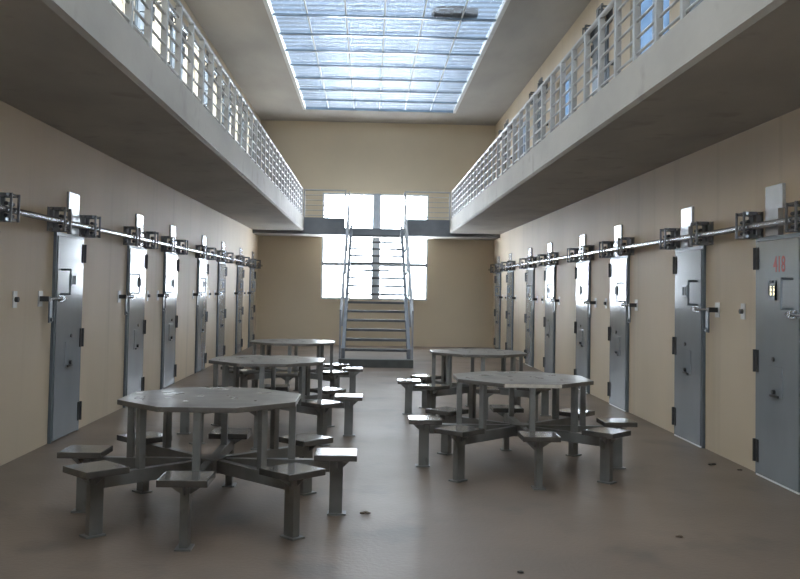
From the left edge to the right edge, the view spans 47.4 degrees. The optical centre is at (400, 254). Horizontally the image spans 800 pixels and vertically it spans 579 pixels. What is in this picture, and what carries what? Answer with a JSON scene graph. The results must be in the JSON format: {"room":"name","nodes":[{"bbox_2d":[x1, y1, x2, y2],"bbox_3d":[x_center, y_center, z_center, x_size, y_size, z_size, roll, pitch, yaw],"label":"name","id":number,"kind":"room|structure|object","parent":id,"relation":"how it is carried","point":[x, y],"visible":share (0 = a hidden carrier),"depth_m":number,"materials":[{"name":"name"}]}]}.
{"room":"prison interior","nodes":[
{"label":"prison interior","id":0,"kind":"room"},
{"bbox_2d":[0,0,260,465],"bbox_3d":[-3.692,-1.213,11.737,0.250,6.400,29.100,1,-2,-2],"label":"wall","id":1,"kind":"structure","parent":0,"point":[40,163],"depth_m":10.61,"materials":[{"name":"beige paint"}]},
{"bbox_2d":[0,192,19,222],"bbox_3d":[-3.363,-0.404,7.772,0.175,0.240,0.240,1,-2,-2],"label":"bracket","id":2,"kind":"object","parent":1,"relation":"attached to","point":[4,217],"visible":0.97,"depth_m":7.76,"materials":[{"name":"metal"}]},
{"bbox_2d":[12,291,19,307],"bbox_3d":[-3.461,0.402,8.224,0.040,0.150,0.090,1,-2,-2],"label":"button","id":3,"kind":"object","parent":1,"relation":"attached to","point":[15,299],"visible":1,"depth_m":8.20,"materials":[{"name":"metal"}]},
{"bbox_2d":[38,291,50,306],"bbox_3d":[-3.452,0.427,8.864,0.100,0.150,0.110,1,-2,-2],"label":"bolt keeper","id":4,"kind":"object","parent":1,"relation":"attached to","point":[41,298],"visible":1,"depth_m":8.84,"materials":[{"name":"metal"}]},
{"bbox_2d":[40,296,50,301],"bbox_3d":[-3.448,0.427,8.864,0.092,0.050,0.050,1,-2,-2],"label":"socket","id":5,"kind":"object","parent":4,"relation":"attached to","point":[42,298],"depth_m":8.84,"materials":[{"name":"metal"}]},
{"bbox_2d":[47,207,71,232],"bbox_3d":[-3.409,-0.353,9.130,0.175,0.240,0.240,1,-2,-2],"label":"bracket","id":6,"kind":"object","parent":1,"relation":"attached to","point":[51,211],"visible":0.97,"depth_m":9.05,"materials":[{"name":"metal"}]},
{"bbox_2d":[47,232,86,443],"bbox_3d":[-3.456,0.841,9.492,0.150,2.130,1.155,1,-2,-2],"label":"door","id":7,"kind":"structure","parent":1,"relation":"in","point":[69,250],"depth_m":9.50,"materials":[{"name":"metal"}]},
{"bbox_2d":[66,192,79,234],"bbox_3d":[-3.490,-0.438,9.752,0.050,0.445,0.340,1,-2,-2],"label":"lock cover","id":8,"kind":"object","parent":1,"relation":"attached to","point":[73,200],"visible":0.78,"depth_m":9.72,"materials":[{"name":"metal"}]},
{"bbox_2d":[79,215,100,237],"bbox_3d":[-3.443,-0.315,10.139,0.175,0.240,0.240,1,-2,-2],"label":"bracket","id":9,"kind":"object","parent":1,"relation":"attached to","point":[85,219],"visible":0.97,"depth_m":10.05,"materials":[{"name":"metal"}]},
{"bbox_2d":[118,291,126,301],"bbox_3d":[-3.547,0.533,11.661,0.100,0.150,0.110,1,-2,-2],"label":"bolt keeper","id":10,"kind":"object","parent":1,"relation":"attached to","point":[120,296],"visible":1,"depth_m":11.64,"materials":[{"name":"metal"}]},
{"bbox_2d":[123,226,140,245],"bbox_3d":[-3.503,-0.246,11.927,0.175,0.240,0.240,1,-2,-2],"label":"bracket","id":11,"kind":"object","parent":1,"relation":"attached to","point":[127,229],"visible":0.97,"depth_m":11.84,"materials":[{"name":"metal"}]},
{"bbox_2d":[123,245,147,407],"bbox_3d":[-3.550,0.948,12.288,0.150,2.130,1.155,1,-2,-2],"label":"door","id":12,"kind":"structure","parent":1,"relation":"in","point":[137,258],"depth_m":12.29,"materials":[{"name":"metal"}]},
{"bbox_2d":[135,214,143,246],"bbox_3d":[-3.585,-0.332,12.548,0.050,0.445,0.340,1,-2,-2],"label":"lock cover","id":13,"kind":"object","parent":1,"relation":"attached to","point":[138,218],"visible":0.66,"depth_m":12.51,"materials":[{"name":"metal"}]},
{"bbox_2d":[134,0,154,36],"bbox_3d":[-3.488,-2.584,12.424,0.150,2.130,1.155,1,-2,-2],"label":"door","id":14,"kind":"structure","parent":1,"relation":"in","point":[138,4],"depth_m":12.26,"materials":[{"name":"metal"}]},
{"bbox_2d":[142,231,158,248],"bbox_3d":[-3.537,-0.208,12.936,0.175,0.240,0.240,1,-2,-2],"label":"bracket","id":15,"kind":"object","parent":1,"relation":"attached to","point":[146,245],"visible":0.94,"depth_m":12.85,"materials":[{"name":"metal"}]},
{"bbox_2d":[0,0,303,230],"bbox_3d":[-2.851,-1.375,11.126,1.383,0.365,27.310,1,-2,-2],"label":"gallery slab","id":16,"kind":"object","parent":1,"relation":"attached to","point":[78,68],"visible":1,"depth_m":8.09,"materials":[{"name":"concrete"}]},
{"bbox_2d":[108,0,302,215],"bbox_3d":[-2.268,-1.877,12.896,0.100,0.796,23.770,1,-2,-2],"label":"gallery railing","id":17,"kind":"object","parent":16,"relation":"on","point":[279,173],"visible":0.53,"depth_m":10.53,"materials":[{"name":"grey metal"}]},
{"bbox_2d":[157,291,164,299],"bbox_3d":[-3.618,0.614,13.788,0.100,0.150,0.110,1,-2,-2],"label":"bolt keeper","id":18,"kind":"object","parent":1,"relation":"attached to","point":[158,294],"visible":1,"depth_m":13.76,"materials":[{"name":"metal"}]},
{"bbox_2d":[161,236,174,251],"bbox_3d":[-3.575,-0.166,14.054,0.175,0.240,0.240,1,-2,-2],"label":"bracket","id":19,"kind":"object","parent":1,"relation":"attached to","point":[163,238],"visible":0.95,"depth_m":13.97,"materials":[{"name":"metal"}]},
{"bbox_2d":[160,252,179,389],"bbox_3d":[-3.622,1.028,14.415,0.150,2.130,1.155,1,-2,-2],"label":"door","id":20,"kind":"structure","parent":1,"relation":"in","point":[168,370],"depth_m":14.41,"materials":[{"name":"metal"}]},
{"bbox_2d":[169,225,175,252],"bbox_3d":[-3.656,-0.251,14.675,0.050,0.445,0.340,1,-2,-2],"label":"lock cover","id":21,"kind":"object","parent":1,"relation":"attached to","point":[172,230],"visible":0.61,"depth_m":14.61,"materials":[{"name":"metal"}]},
{"bbox_2d":[169,8,175,26],"bbox_3d":[-3.513,-3.698,14.190,0.175,0.240,0.240,1,-2,-2],"label":"bracket","id":22,"kind":"object","parent":1,"relation":"attached to","point":[170,15],"visible":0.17,"depth_m":14.11,"materials":[{"name":"metal"}]},
{"bbox_2d":[169,27,184,78],"bbox_3d":[-3.560,-2.503,14.552,0.150,2.130,1.155,1,-2,-2],"label":"door","id":23,"kind":"structure","parent":1,"relation":"in","point":[172,31],"depth_m":14.36,"materials":[{"name":"metal"}]},
{"bbox_2d":[175,240,187,254],"bbox_3d":[-3.609,-0.127,15.063,0.175,0.240,0.240,1,-2,-2],"label":"bracket","id":24,"kind":"object","parent":1,"relation":"attached to","point":[178,242],"visible":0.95,"depth_m":14.98,"materials":[{"name":"metal"}]},
{"bbox_2d":[195,245,206,257],"bbox_3d":[-3.668,-0.061,16.821,0.175,0.240,0.240,1,-2,-2],"label":"bracket","id":25,"kind":"object","parent":1,"relation":"attached to","point":[197,255],"visible":0.95,"depth_m":16.73,"materials":[{"name":"metal"}]},
{"bbox_2d":[194,258,208,372],"bbox_3d":[-3.715,1.134,17.182,0.150,2.130,1.155,1,-2,-2],"label":"door","id":26,"kind":"structure","parent":1,"relation":"in","point":[202,264],"depth_m":17.16,"materials":[{"name":"metal"}]},
{"bbox_2d":[201,235,205,258],"bbox_3d":[-3.749,-0.146,17.442,0.050,0.445,0.340,1,-2,-2],"label":"lock cover","id":27,"kind":"object","parent":1,"relation":"attached to","point":[203,239],"visible":0.59,"depth_m":17.33,"materials":[{"name":"metal"}]},
{"bbox_2d":[204,70,213,109],"bbox_3d":[-3.653,-2.398,17.318,0.150,2.130,1.155,1,-2,-2],"label":"door","id":28,"kind":"structure","parent":1,"relation":"in","point":[205,73],"depth_m":17.20,"materials":[{"name":"metal"}]},
{"bbox_2d":[206,247,215,259],"bbox_3d":[-3.702,-0.022,17.829,0.175,0.240,0.240,1,-2,-2],"label":"bracket","id":29,"kind":"object","parent":1,"relation":"attached to","point":[208,248],"visible":0.85,"depth_m":17.74,"materials":[{"name":"metal"}]},
{"bbox_2d":[216,262,226,356],"bbox_3d":[-3.792,1.221,19.479,0.150,2.130,1.155,1,-2,-2],"label":"door","id":30,"kind":"structure","parent":1,"relation":"in","point":[222,269],"depth_m":19.45,"materials":[{"name":"metal"}]},
{"bbox_2d":[216,250,226,261],"bbox_3d":[-3.745,0.027,19.118,0.175,0.240,0.240,1,-2,-2],"label":"bracket","id":31,"kind":"object","parent":1,"relation":"attached to","point":[218,251],"visible":0.94,"depth_m":19.03,"materials":[{"name":"metal"}]},
{"bbox_2d":[221,242,224,262],"bbox_3d":[-3.827,-0.058,19.739,0.050,0.445,0.340,1,-2,-2],"label":"lock cover","id":32,"kind":"object","parent":1,"relation":"attached to","point":[222,243],"visible":0.55,"depth_m":19.61,"materials":[{"name":"metal"}]},
{"bbox_2d":[221,95,230,131],"bbox_3d":[-3.731,-2.311,19.615,0.150,2.130,1.155,1,-2,-2],"label":"door","id":33,"kind":"structure","parent":1,"relation":"in","point":[222,121],"depth_m":19.36,"materials":[{"name":"metal"}]},
{"bbox_2d":[225,252,233,263],"bbox_3d":[-3.779,0.065,20.126,0.175,0.240,0.240,1,-2,-2],"label":"bracket","id":34,"kind":"object","parent":1,"relation":"attached to","point":[227,253],"visible":0.81,"depth_m":20.04,"materials":[{"name":"metal"}]},
{"bbox_2d":[235,265,244,353],"bbox_3d":[-3.885,1.325,22.225,0.150,2.130,1.155,1,-2,-2],"label":"door","id":35,"kind":"structure","parent":1,"relation":"in","point":[240,272],"depth_m":22.18,"materials":[{"name":"metal"}]},
{"bbox_2d":[236,255,243,265],"bbox_3d":[-3.838,0.131,21.864,0.175,0.240,0.240,1,-2,-2],"label":"bracket","id":36,"kind":"object","parent":1,"relation":"attached to","point":[237,256],"visible":0.96,"depth_m":21.78,"materials":[{"name":"metal"}]},
{"bbox_2d":[239,247,242,265],"bbox_3d":[-3.919,0.046,22.485,0.050,0.445,0.340,1,-2,-2],"label":"lock cover","id":37,"kind":"object","parent":1,"relation":"attached to","point":[240,248],"visible":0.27,"depth_m":22.35,"materials":[{"name":"metal"}]},
{"bbox_2d":[243,257,249,266],"bbox_3d":[-3.872,0.169,22.873,0.175,0.240,0.240,1,-2,-2],"label":"bracket","id":38,"kind":"object","parent":1,"relation":"attached to","point":[248,260],"visible":0.76,"depth_m":22.86,"materials":[{"name":"metal"}]},
{"bbox_2d":[248,268,255,347],"bbox_3d":[-3.963,1.413,24.542,0.150,2.130,1.155,1,-2,-2],"label":"door","id":39,"kind":"structure","parent":1,"relation":"in","point":[252,274],"depth_m":24.48,"materials":[{"name":"metal"}]},
{"bbox_2d":[249,259,255,267],"bbox_3d":[-3.916,0.219,24.181,0.175,0.240,0.240,1,-2,-2],"label":"bracket","id":40,"kind":"object","parent":1,"relation":"attached to","point":[250,259],"visible":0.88,"depth_m":24.10,"materials":[{"name":"metal"}]},
{"bbox_2d":[252,136,257,163],"bbox_3d":[-3.901,-2.119,24.678,0.150,2.130,1.155,1,-2,-2],"label":"door","id":41,"kind":"structure","parent":1,"relation":"in","point":[253,136],"depth_m":24.51,"materials":[{"name":"metal"}]},
{"bbox_3d":[-3.329,-0.443,6.764,0.175,0.240,0.240,1,-2,-2],"label":"bracket","id":42,"kind":"object","parent":1,"relation":"attached to","visible":0},
{"bbox_2d":[0,204,262,266],"bbox_3d":[-3.464,-0.234,11.717,0.060,0.060,28.520,1,-2,-2],"label":"pipe","id":43,"kind":"object","parent":42,"relation":"attached to","point":[3,208],"visible":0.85,"depth_m":10.06,"materials":[{"name":"metal"}]},
{"bbox_3d":[-3.442,-3.778,12.063,0.175,0.240,0.240,1,-2,-2],"label":"bracket","id":44,"kind":"object","parent":1,"relation":"attached to","visible":0},
{"bbox_2d":[169,6,253,128],"bbox_3d":[-3.402,-3.766,11.854,0.060,0.060,28.520,1,-2,-2],"label":"pipe","id":45,"kind":"object","parent":44,"relation":"attached to","point":[172,13],"visible":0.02,"depth_m":15.75,"materials":[{"name":"metal"}]},
{"bbox_2d":[256,120,494,347],"bbox_3d":[-0.682,-0.600,26.259,6.745,6.400,0.250,1,-2,-2],"label":"wall","id":46,"kind":"structure","parent":0,"point":[354,157],"depth_m":26.15,"materials":[{"name":"beige paint"}]},
{"bbox_2d":[319,193,428,302],"bbox_3d":[-0.724,-0.213,26.187,3.130,3.100,0.220,1,-2,-2],"label":"window","id":47,"kind":"structure","parent":46,"relation":"in","point":[376,197],"depth_m":26.15,"materials":[{"name":"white glass"}]},
{"bbox_2d":[184,0,590,125],"bbox_3d":[-0.140,-4.405,11.978,7.245,0.120,29.100,1,-2,-2],"label":"ceiling","id":48,"kind":"structure","parent":0,"point":[241,32],"depth_m":19.01,"materials":[{"name":"paint"}]},
{"bbox_2d":[263,0,510,112],"bbox_3d":[-0.151,-4.378,12.537,4.100,0.130,24.000,1,-2,-2],"label":"skylight","id":49,"kind":"object","parent":48,"relation":"in","point":[505,3],"visible":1,"depth_m":19.36,"materials":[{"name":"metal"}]},
{"bbox_2d":[431,6,477,21],"bbox_3d":[0.969,-4.293,16.216,0.815,0.140,0.500,1,-2,-2],"label":"bundle","id":50,"kind":"object","parent":49,"relation":"on","point":[440,11],"visible":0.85,"depth_m":15.99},
{"bbox_2d":[0,344,799,578],"bbox_3d":[-0.254,2.149,11.725,7.245,0.200,29.100,1,-2,-2],"label":"floor","id":51,"kind":"structure","parent":0,"point":[733,523],"depth_m":6.56,"materials":[{"name":"concrete"}]},
{"bbox_2d":[57,387,357,551],"bbox_3d":[-1.341,1.418,6.479,2.067,0.819,2.067,1,-2,-2],"label":"table","id":52,"kind":"object","parent":51,"relation":"on","point":[183,471],"visible":0.99,"depth_m":6.26,"materials":[{"name":"grey paint"}]},
{"bbox_2d":[177,355,362,449],"bbox_3d":[-1.448,1.550,9.955,2.067,0.819,2.067,1,-2,-2],"label":"table","id":53,"kind":"object","parent":51,"relation":"on","point":[321,404],"visible":0.49,"depth_m":9.89,"materials":[{"name":"grey metal"}]},
{"bbox_2d":[220,339,362,399],"bbox_3d":[-1.586,1.683,13.450,2.067,0.819,2.067,1,-2,-2],"label":"table","id":54,"kind":"object","parent":51,"relation":"on","point":[332,374],"visible":0.73,"depth_m":13.21,"materials":[{"name":"grey metal"}]},
{"bbox_2d":[338,191,413,367],"bbox_3d":[-0.564,0.300,21.793,1.547,4.261,5.991,1,-2,-2],"label":"staircase","id":55,"kind":"structure","parent":51,"relation":"on","point":[406,269],"depth_m":20.58,"materials":[{"name":"metal"}]},
{"bbox_2d":[397,348,550,422],"bbox_3d":[0.999,1.666,11.846,2.067,0.819,2.067,1,-2,-2],"label":"table","id":56,"kind":"object","parent":51,"relation":"on","point":[431,388],"visible":0.55,"depth_m":11.66,"materials":[{"name":"grey metal"}]},
{"bbox_2d":[407,371,636,489],"bbox_3d":[1.107,1.533,8.360,2.067,0.819,2.067,1,-2,-2],"label":"table","id":57,"kind":"object","parent":51,"relation":"on","point":[450,423],"visible":1,"depth_m":8.17,"materials":[{"name":"grey metal"}]},
{"bbox_2d":[492,0,799,471],"bbox_3d":[3.298,-1.082,11.967,0.250,6.400,29.100,1,-2,-2],"label":"wall","id":58,"kind":"structure","parent":0,"point":[725,178],"depth_m":11.12,"materials":[{"name":"beige paint"}]},
{"bbox_2d":[494,272,500,348],"bbox_3d":[2.625,1.540,24.839,0.150,2.130,1.155,1,-2,-2],"label":"door","id":59,"kind":"structure","parent":58,"relation":"in","point":[497,278],"depth_m":24.79,"materials":[{"name":"metal"}]},
{"bbox_2d":[495,263,502,271],"bbox_3d":[2.647,0.345,24.477,0.175,0.240,0.240,1,-2,-2],"label":"bracket","id":60,"kind":"object","parent":58,"relation":"attached to","point":[496,264],"visible":0.85,"depth_m":24.40,"materials":[{"name":"metal"}]},
{"bbox_2d":[501,262,506,271],"bbox_3d":[2.685,0.302,23.339,0.175,0.240,0.240,1,-2,-2],"label":"bracket","id":61,"kind":"object","parent":58,"relation":"attached to","point":[502,265],"visible":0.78,"depth_m":23.26,"materials":[{"name":"metal"}]},
{"bbox_2d":[505,137,506,171],"bbox_3d":[2.730,-2.042,23.677,0.150,2.130,1.155,1,-2,-2],"label":"door","id":62,"kind":"structure","parent":58,"relation":"in","point":[506,137],"depth_m":23.86,"materials":[{"name":"metal"}]},
{"bbox_2d":[505,271,513,349],"bbox_3d":[2.697,1.458,22.692,0.150,2.130,1.155,1,-2,-2],"label":"door","id":63,"kind":"structure","parent":58,"relation":"in","point":[509,315],"depth_m":22.68,"materials":[{"name":"metal"}]},
{"bbox_2d":[507,261,515,270],"bbox_3d":[2.719,0.263,22.330,0.175,0.240,0.240,1,-2,-2],"label":"bracket","id":64,"kind":"object","parent":58,"relation":"attached to","point":[513,262],"visible":0.95,"depth_m":22.24,"materials":[{"name":"metal"}]},
{"bbox_2d":[517,120,525,157],"bbox_3d":[2.967,-2.517,21.763,0.060,1.310,1.720,1,-2,-2],"label":"door","id":65,"kind":"structure","parent":58,"relation":"in","point":[524,122],"depth_m":21.75,"materials":[{"name":"grey metal"}]},
{"bbox_2d":[519,258,527,268],"bbox_3d":[2.780,0.194,20.512,0.175,0.240,0.240,1,-2,-2],"label":"bracket","id":66,"kind":"object","parent":58,"relation":"attached to","point":[520,259],"visible":0.88,"depth_m":20.43,"materials":[{"name":"metal"}]},
{"bbox_2d":[524,268,534,366],"bbox_3d":[2.792,1.351,19.866,0.150,2.130,1.155,1,-2,-2],"label":"door","id":67,"kind":"structure","parent":58,"relation":"in","point":[530,272],"depth_m":19.85,"materials":[{"name":"metal"}]},
{"bbox_2d":[528,248,531,264],"bbox_3d":[2.858,0.073,20.129,0.050,0.445,0.340,1,-2,-2],"label":"lock cover","id":68,"kind":"object","parent":58,"relation":"attached to","point":[529,249],"visible":0.52,"depth_m":20.00,"materials":[{"name":"metal"}]},
{"bbox_2d":[527,256,536,267],"bbox_3d":[2.814,0.156,19.504,0.175,0.240,0.240,1,-2,-2],"label":"bracket","id":69,"kind":"object","parent":58,"relation":"attached to","point":[528,257],"visible":0.97,"depth_m":19.41,"materials":[{"name":"metal"}]},
{"bbox_2d":[537,99,540,143],"bbox_3d":[2.888,-2.219,19.003,0.150,2.130,1.155,1,-2,-2],"label":"door","id":70,"kind":"structure","parent":58,"relation":"in","point":[539,101],"depth_m":19.15,"materials":[{"name":"metal"}]},
{"bbox_2d":[537,254,546,266],"bbox_3d":[2.856,0.109,18.275,0.175,0.240,0.240,1,-2,-2],"label":"bracket","id":71,"kind":"object","parent":58,"relation":"attached to","point":[539,255],"visible":0.91,"depth_m":18.19,"materials":[{"name":"metal"}]},
{"bbox_2d":[537,81,547,94],"bbox_3d":[2.909,-3.414,18.641,0.175,0.240,0.240,1,-2,-2],"label":"bracket","id":72,"kind":"object","parent":58,"relation":"attached to","point":[540,82],"visible":0.38,"depth_m":18.55,"materials":[{"name":"metal"}]},
{"bbox_2d":[543,265,555,372],"bbox_3d":[2.868,1.266,17.629,0.150,2.130,1.155,1,-2,-2],"label":"door","id":73,"kind":"structure","parent":58,"relation":"in","point":[549,321],"depth_m":17.62,"materials":[{"name":"metal"}]},
{"bbox_2d":[547,243,552,265],"bbox_3d":[2.933,-0.012,17.892,0.050,0.445,0.340,1,-2,-2],"label":"lock cover","id":74,"kind":"object","parent":58,"relation":"attached to","point":[550,245],"visible":0.62,"depth_m":17.79,"materials":[{"name":"metal"}]},
{"bbox_2d":[547,252,558,264],"bbox_3d":[2.889,0.071,17.267,0.175,0.240,0.240,1,-2,-2],"label":"bracket","id":75,"kind":"object","parent":58,"relation":"attached to","point":[556,254],"visible":0.94,"depth_m":17.18,"materials":[{"name":"metal"}]},
{"bbox_2d":[559,71,570,124],"bbox_3d":[3.135,-2.706,16.780,0.060,1.310,1.700,1,-2,-2],"label":"window","id":76,"kind":"structure","parent":58,"relation":"in","point":[568,83],"depth_m":16.98,"materials":[{"name":"blue glass"}]},
{"bbox_2d":[567,248,578,262],"bbox_3d":[2.948,0.005,15.539,0.175,0.240,0.240,1,-2,-2],"label":"bracket","id":77,"kind":"object","parent":58,"relation":"attached to","point":[576,250],"visible":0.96,"depth_m":15.45,"materials":[{"name":"metal"}]},
{"bbox_2d":[574,261,590,393],"bbox_3d":[2.960,1.162,14.892,0.150,2.130,1.155,1,-2,-2],"label":"door","id":78,"kind":"structure","parent":58,"relation":"in","point":[582,326],"depth_m":14.89,"materials":[{"name":"metal"}]},
{"bbox_2d":[579,234,585,261],"bbox_3d":[3.025,-0.116,15.156,0.050,0.445,0.340,1,-2,-2],"label":"lock cover","id":79,"kind":"object","parent":58,"relation":"attached to","point":[582,237],"visible":0.69,"depth_m":15.12,"materials":[{"name":"metal"}]},
{"bbox_2d":[580,245,593,260],"bbox_3d":[2.982,-0.033,14.530,0.175,0.240,0.240,1,-2,-2],"label":"bracket","id":80,"kind":"object","parent":58,"relation":"attached to","point":[590,247],"visible":0.97,"depth_m":14.45,"materials":[{"name":"metal"}]},
{"bbox_2d":[582,24,594,42],"bbox_3d":[3.042,-3.564,14.696,0.175,0.240,0.240,1,-2,-2],"label":"bracket","id":81,"kind":"object","parent":58,"relation":"attached to","point":[592,34],"visible":0.33,"depth_m":14.61,"materials":[{"name":"metal"}]},
{"bbox_2d":[589,298,596,307],"bbox_3d":[3.013,0.748,14.266,0.100,0.150,0.110,1,-2,-2],"label":"bolt keeper","id":82,"kind":"object","parent":58,"relation":"attached to","point":[595,301],"visible":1,"depth_m":14.24,"materials":[{"name":"metal"}]},
{"bbox_2d":[595,3,602,33],"bbox_3d":[3.120,-3.685,14.313,0.050,0.445,0.340,1,-2,-2],"label":"lock cover","id":83,"kind":"object","parent":58,"relation":"attached to","point":[596,28],"visible":0.27,"depth_m":14.35,"materials":[{"name":"metal"}]},
{"bbox_2d":[591,25,608,96],"bbox_3d":[3.054,-2.407,14.050,0.150,2.130,1.155,1,-2,-2],"label":"door","id":84,"kind":"structure","parent":58,"relation":"in","point":[594,56],"depth_m":14.31,"materials":[{"name":"metal"}]},
{"bbox_2d":[598,5,612,24],"bbox_3d":[3.076,-3.602,13.688,0.175,0.240,0.240,1,-2,-2],"label":"bracket","id":85,"kind":"object","parent":58,"relation":"attached to","point":[610,13],"visible":0.3,"depth_m":13.60,"materials":[{"name":"metal"}]},
{"bbox_2d":[599,241,613,257],"bbox_3d":[3.021,-0.077,13.362,0.175,0.240,0.240,1,-2,-2],"label":"bracket","id":86,"kind":"object","parent":58,"relation":"attached to","point":[610,244],"visible":0.94,"depth_m":13.28,"materials":[{"name":"metal"}]},
{"bbox_2d":[614,225,622,256],"bbox_3d":[3.098,-0.198,12.978,0.050,0.445,0.340,1,-2,-2],"label":"lock cover","id":87,"kind":"object","parent":58,"relation":"attached to","point":[618,230],"visible":0.74,"depth_m":12.95,"materials":[{"name":"metal"}]},
{"bbox_2d":[607,256,630,411],"bbox_3d":[3.033,1.079,12.715,0.150,2.130,1.155,1,-2,-2],"label":"door","id":88,"kind":"structure","parent":58,"relation":"in","point":[619,267],"depth_m":12.72,"materials":[{"name":"metal"}]},
{"bbox_2d":[450,0,799,233],"bbox_3d":[2.504,-1.274,11.302,1.389,0.365,27.310,1,-2,-2],"label":"gallery slab","id":89,"kind":"object","parent":58,"relation":"attached to","point":[726,69],"visible":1,"depth_m":7.93,"materials":[{"name":"concrete"}]},
{"bbox_2d":[252,217,499,239],"bbox_3d":[-0.654,-0.737,25.494,6.745,0.455,1.290,1,-2,-2],"label":"bridge deck","id":90,"kind":"object","parent":89,"relation":"attached to","point":[313,226],"visible":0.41,"depth_m":24.88,"materials":[{"name":"metal"}]},
{"bbox_2d":[303,189,345,217],"bbox_3d":[-2.053,-1.402,24.876,1.157,0.777,0.044,1,-2,-2],"label":"bridge railing","id":91,"kind":"object","parent":90,"relation":"on","point":[344,215],"visible":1,"depth_m":24.87,"materials":[{"name":"grey metal"}]},
{"bbox_2d":[405,191,450,219],"bbox_3d":[0.751,-1.349,24.969,1.256,0.777,0.044,1,-2,-2],"label":"bridge railing","id":92,"kind":"object","parent":90,"relation":"on","point":[449,193],"visible":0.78,"depth_m":24.96,"materials":[{"name":"grey metal"}]},
{"bbox_2d":[451,0,700,218],"bbox_3d":[1.822,-1.800,13.031,0.100,0.796,23.770,1,-2,-2],"label":"gallery railing","id":93,"kind":"object","parent":89,"relation":"on","point":[459,200],"visible":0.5,"depth_m":10.45,"materials":[{"name":"grey metal"}]},
{"bbox_2d":[617,237,633,255],"bbox_3d":[3.055,-0.116,12.353,0.175,0.240,0.240,1,-2,-2],"label":"bracket","id":94,"kind":"object","parent":58,"relation":"attached to","point":[630,240],"visible":0.94,"depth_m":12.27,"materials":[{"name":"metal"}]},
{"bbox_2d":[629,299,637,310],"bbox_3d":[3.087,0.665,12.089,0.100,0.150,0.110,1,-2,-2],"label":"bolt keeper","id":95,"kind":"object","parent":58,"relation":"attached to","point":[635,304],"visible":1,"depth_m":12.06,"materials":[{"name":"metal"}]},
{"bbox_2d":[641,0,668,53],"bbox_3d":[3.303,-2.895,11.806,0.060,1.310,1.660,1,-2,-2],"label":"window","id":96,"kind":"structure","parent":58,"relation":"in","point":[648,19],"depth_m":12.06,"materials":[{"name":"blue glass"}]},
{"bbox_2d":[660,228,679,249],"bbox_3d":[3.116,-0.184,10.545,0.175,0.240,0.240,1,-2,-2],"label":"bracket","id":97,"kind":"object","parent":58,"relation":"attached to","point":[674,232],"visible":0.94,"depth_m":10.46,"materials":[{"name":"metal"}]},
{"bbox_2d":[681,206,693,247],"bbox_3d":[3.193,-0.305,10.162,0.050,0.445,0.340,1,-2,-2],"label":"lock cover","id":98,"kind":"object","parent":58,"relation":"attached to","point":[687,214],"visible":0.81,"depth_m":10.12,"materials":[{"name":"metal"}]},
{"bbox_2d":[672,246,709,447],"bbox_3d":[3.128,0.972,9.899,0.150,2.130,1.155,1,-2,-2],"label":"door","id":99,"kind":"structure","parent":58,"relation":"in","point":[692,318],"depth_m":9.91,"materials":[{"name":"metal"}]},
{"bbox_2d":[690,0,702,11],"bbox_3d":[3.196,-2.567,9.855,0.150,2.130,1.155,1,-2,-2],"label":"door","id":100,"kind":"structure","parent":58,"relation":"in","point":[691,1],"depth_m":10.03,"materials":[{"name":"metal"}]},
{"bbox_2d":[690,221,713,245],"bbox_3d":[3.150,-0.223,9.537,0.175,0.240,0.240,1,-2,-2],"label":"bracket","id":101,"kind":"object","parent":58,"relation":"attached to","point":[706,226],"visible":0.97,"depth_m":9.45,"materials":[{"name":"metal"}]},
{"bbox_2d":[707,302,719,316],"bbox_3d":[3.181,0.558,9.273,0.100,0.150,0.110,1,-2,-2],"label":"bolt keeper","id":102,"kind":"object","parent":58,"relation":"attached to","point":[716,309],"visible":1,"depth_m":9.25,"materials":[{"name":"metal"}]},
{"bbox_2d":[707,307,717,311],"bbox_3d":[3.177,0.558,9.273,0.092,0.050,0.050,1,-2,-2],"label":"socket","id":103,"kind":"object","parent":102,"relation":"attached to","point":[709,309],"depth_m":9.25,"materials":[{"name":"metal"}]},
{"bbox_2d":[738,303,745,319],"bbox_3d":[3.233,0.535,8.634,0.040,0.150,0.090,1,-2,-2],"label":"button","id":104,"kind":"object","parent":58,"relation":"attached to","point":[742,311],"visible":1,"depth_m":8.61,"materials":[{"name":"metal"}]},
{"bbox_2d":[735,211,762,239],"bbox_3d":[3.190,-0.268,8.348,0.175,0.240,0.240,1,-2,-2],"label":"bracket","id":105,"kind":"object","parent":58,"relation":"attached to","point":[754,217],"visible":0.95,"depth_m":8.27,"materials":[{"name":"metal"}]},
{"bbox_2d":[488,215,799,270],"bbox_3d":[3.036,-0.112,11.932,0.060,0.060,28.520,1,-2,-2],"label":"pipe","id":106,"kind":"object","parent":105,"relation":"attached to","point":[776,222],"visible":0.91,"depth_m":9.84,"materials":[{"name":"metal"}]},
{"bbox_2d":[765,183,785,236],"bbox_3d":[3.267,-0.389,7.965,0.050,0.445,0.340,1,-2,-2],"label":"lock cover","id":107,"kind":"object","parent":58,"relation":"attached to","point":[775,195],"visible":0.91,"depth_m":7.92,"materials":[{"name":"metal"}]},
{"bbox_2d":[752,233,799,494],"bbox_3d":[3.202,0.888,7.701,0.150,2.130,1.155,1,-2,-2],"label":"door","id":108,"kind":"structure","parent":58,"relation":"in","point":[776,259],"depth_m":7.80,"materials":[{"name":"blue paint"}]},
{"bbox_2d":[768,280,776,299],"bbox_3d":[3.232,0.307,7.917,0.013,0.170,0.140,1,-2,-2],"label":"grille","id":109,"kind":"object","parent":108,"relation":"attached to","point":[772,284],"depth_m":7.90,"materials":[{"name":"metal"}]},
{"bbox_2d":[784,201,799,232],"bbox_3d":[3.224,-0.306,7.340,0.175,0.240,0.240,1,-2,-2],"label":"bracket","id":110,"kind":"object","parent":58,"relation":"attached to","point":[795,227],"visible":1,"depth_m":7.33,"materials":[{"name":"metal"}]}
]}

